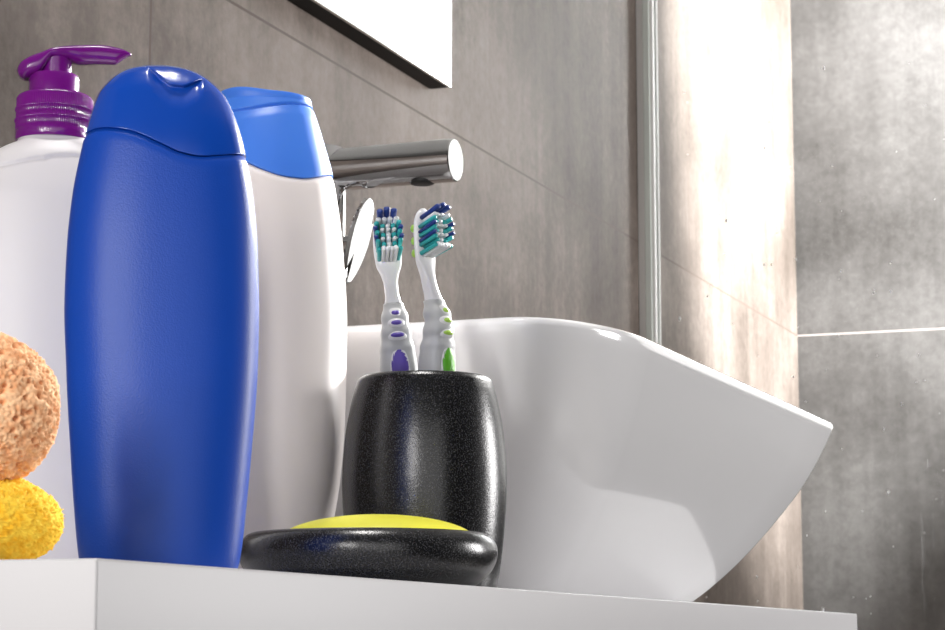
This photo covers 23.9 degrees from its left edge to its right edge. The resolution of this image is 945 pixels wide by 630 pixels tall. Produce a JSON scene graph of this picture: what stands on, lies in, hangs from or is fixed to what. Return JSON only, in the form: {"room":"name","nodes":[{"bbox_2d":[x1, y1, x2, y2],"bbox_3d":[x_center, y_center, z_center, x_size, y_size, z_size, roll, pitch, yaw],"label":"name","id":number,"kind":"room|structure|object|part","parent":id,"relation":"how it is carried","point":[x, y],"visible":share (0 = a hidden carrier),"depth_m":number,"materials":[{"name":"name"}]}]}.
{"room":"bathroom","nodes":[
{"label":"bathroom","id":0,"kind":"room"},
{"bbox_2d":[0,0,802,609],"bbox_3d":[-0.398,-0.196,1.393,0.100,2.450,5.240,-3,-9,21],"label":"wall","id":1,"kind":"structure","parent":0,"point":[539,105],"depth_m":2.60,"materials":[{"name":"tile"}]},
{"bbox_2d":[288,0,450,88],"bbox_3d":[-0.243,-0.677,1.704,0.022,0.750,1.192,-3,-9,21],"label":"wall mirror","id":2,"kind":"object","parent":1,"relation":"attached to","point":[412,36],"visible":1,"depth_m":2.09,"materials":[{"name":"black mirror"}]},
{"bbox_2d":[636,0,660,344],"bbox_3d":[0.647,0.170,2.669,0.920,2.098,0.028,-3,-9,21],"label":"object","id":3,"kind":"object","parent":1,"relation":"attached to","point":[646,10],"visible":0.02,"depth_m":2.87,"materials":[{"name":"glass"}]},
{"bbox_2d":[790,0,944,629],"bbox_3d":[1.635,0.096,3.349,2.300,2.450,0.100,-3,-9,21],"label":"wall","id":4,"kind":"structure","parent":0,"point":[852,116],"depth_m":3.69,"materials":[{"name":"tile"}]},
{"bbox_3d":[0.724,1.002,0.784,2.500,0.100,5.240,-3,-9,21],"label":"floor","id":5,"kind":"structure","parent":0,"visible":0},
{"bbox_2d":[0,558,856,629],"bbox_3d":[-0.135,0.576,1.147,0.476,0.850,1.088,-3,-9,21],"label":"bathroom vanity","id":6,"kind":"object","parent":5,"relation":"on","point":[75,593],"visible":1,"depth_m":0.74,"materials":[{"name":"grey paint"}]},
{"bbox_2d":[0,478,63,559],"bbox_3d":[-0.180,0.066,0.727,0.093,0.034,0.075,2,-9,-13],"label":"sponge","id":7,"kind":"object","parent":6,"relation":"on","point":[31,519],"visible":0.94,"depth_m":0.71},
{"bbox_2d":[0,332,60,479],"bbox_3d":[-0.159,0.029,0.727,0.050,0.049,0.052,1,-9,-10],"label":"sponge","id":8,"kind":"object","parent":7,"relation":"on","point":[30,398],"visible":1,"depth_m":0.71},
{"bbox_2d":[0,45,131,558],"bbox_3d":[-0.183,-0.002,0.974,0.087,0.241,0.056,2,-9,-11],"label":"pump bottle","id":9,"kind":"object","parent":6,"relation":"on","point":[38,170],"visible":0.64,"depth_m":0.95,"materials":[{"name":"white plastic"}]},
{"bbox_3d":[-0.185,-0.110,0.990,0.014,0.009,0.014,2,-9,-11],"label":"stem","id":10,"kind":"part","parent":9,"relation":"part of","materials":[{"name":"purple plastic"}]},
{"bbox_2d":[64,65,258,568],"bbox_3d":[-0.118,0.002,0.851,0.074,0.198,0.042,1,-9,-8],"label":"shampoo bottle","id":11,"kind":"object","parent":6,"relation":"on","point":[161,296],"visible":0.98,"depth_m":0.83,"materials":[{"name":"blue plastic"}]},
{"bbox_2d":[221,87,346,568],"bbox_3d":[-0.103,0.012,1.095,0.084,0.249,0.074,1,-9,-5],"label":"shampoo bottle","id":12,"kind":"object","parent":6,"relation":"on","point":[299,430],"visible":0.6,"depth_m":1.07,"materials":[{"name":"white plastic"}]},
{"bbox_2d":[240,527,497,585],"bbox_3d":[-0.044,0.105,0.951,0.110,0.024,0.110,-3,-9,21],"label":"soap dish","id":13,"kind":"object","parent":6,"relation":"on","point":[444,556],"visible":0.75,"depth_m":0.90,"materials":[{"name":"black ceramic"}]},
{"bbox_2d":[290,514,465,529],"bbox_3d":[-0.040,0.096,0.953,0.083,0.021,0.060,0,-9,-2],"label":"soap bar","id":14,"kind":"object","parent":13,"relation":"in","point":[362,520],"visible":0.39,"depth_m":0.93,"materials":[{"name":"yellow"}]},
{"bbox_2d":[324,138,462,283],"bbox_3d":[-0.075,0.042,1.574,0.136,0.332,0.058,-3,-9,21],"label":"tap","id":15,"kind":"object","parent":6,"relation":"on","point":[430,162],"visible":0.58,"depth_m":1.58,"materials":[{"name":"silver metal"}]},
{"bbox_3d":[-0.082,-0.053,1.592,0.004,0.069,0.050,-3,-9,21],"label":"lever","id":16,"kind":"part","parent":15,"relation":"part of","materials":[{"name":"silver metal"}]},
{"bbox_3d":[-0.062,-0.106,1.591,0.108,0.031,0.031,-3,-9,21],"label":"spout","id":17,"kind":"part","parent":15,"relation":"part of","materials":[{"name":"silver metal"}]},
{"bbox_2d":[342,370,506,587],"bbox_3d":[-0.023,0.080,1.049,0.078,0.102,0.078,1,-9,-6],"label":"tumbler","id":18,"kind":"object","parent":6,"relation":"on","point":[420,443],"visible":0.62,"depth_m":1.02,"materials":[{"name":"black ceramic"}]},
{"bbox_2d":[373,207,417,371],"bbox_3d":[-0.034,0.036,1.064,0.027,0.175,0.021,0,-9,-2],"label":"toothbrush","id":19,"kind":"object","parent":18,"relation":"in","point":[397,348],"visible":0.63,"depth_m":1.06,"materials":[{"name":"white plastic"}]},
{"bbox_3d":[-0.034,0.036,1.063,0.016,0.174,0.015,-4,-10,-8],"label":"handle","id":20,"kind":"part","parent":19,"relation":"part of","materials":[{"name":"white plastic"}]},
{"bbox_2d":[410,202,455,370],"bbox_3d":[-0.017,0.034,1.055,0.020,0.175,0.020,8,-12,-43],"label":"toothbrush","id":21,"kind":"object","parent":18,"relation":"in","point":[430,228],"visible":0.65,"depth_m":1.06,"materials":[{"name":"white plastic"}]},
{"bbox_3d":[-0.017,0.035,1.055,0.015,0.174,0.016,-10,-10,42],"label":"handle","id":22,"kind":"part","parent":21,"relation":"part of","materials":[{"name":"white plastic"}]},
{"bbox_2d":[334,317,832,601],"bbox_3d":[0.032,0.118,1.435,0.292,0.142,0.608,-3,-9,21],"label":"vessel sink","id":23,"kind":"object","parent":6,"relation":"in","point":[637,467],"visible":0.57,"depth_m":1.26,"materials":[{"name":"white ceramic"}]}
]}

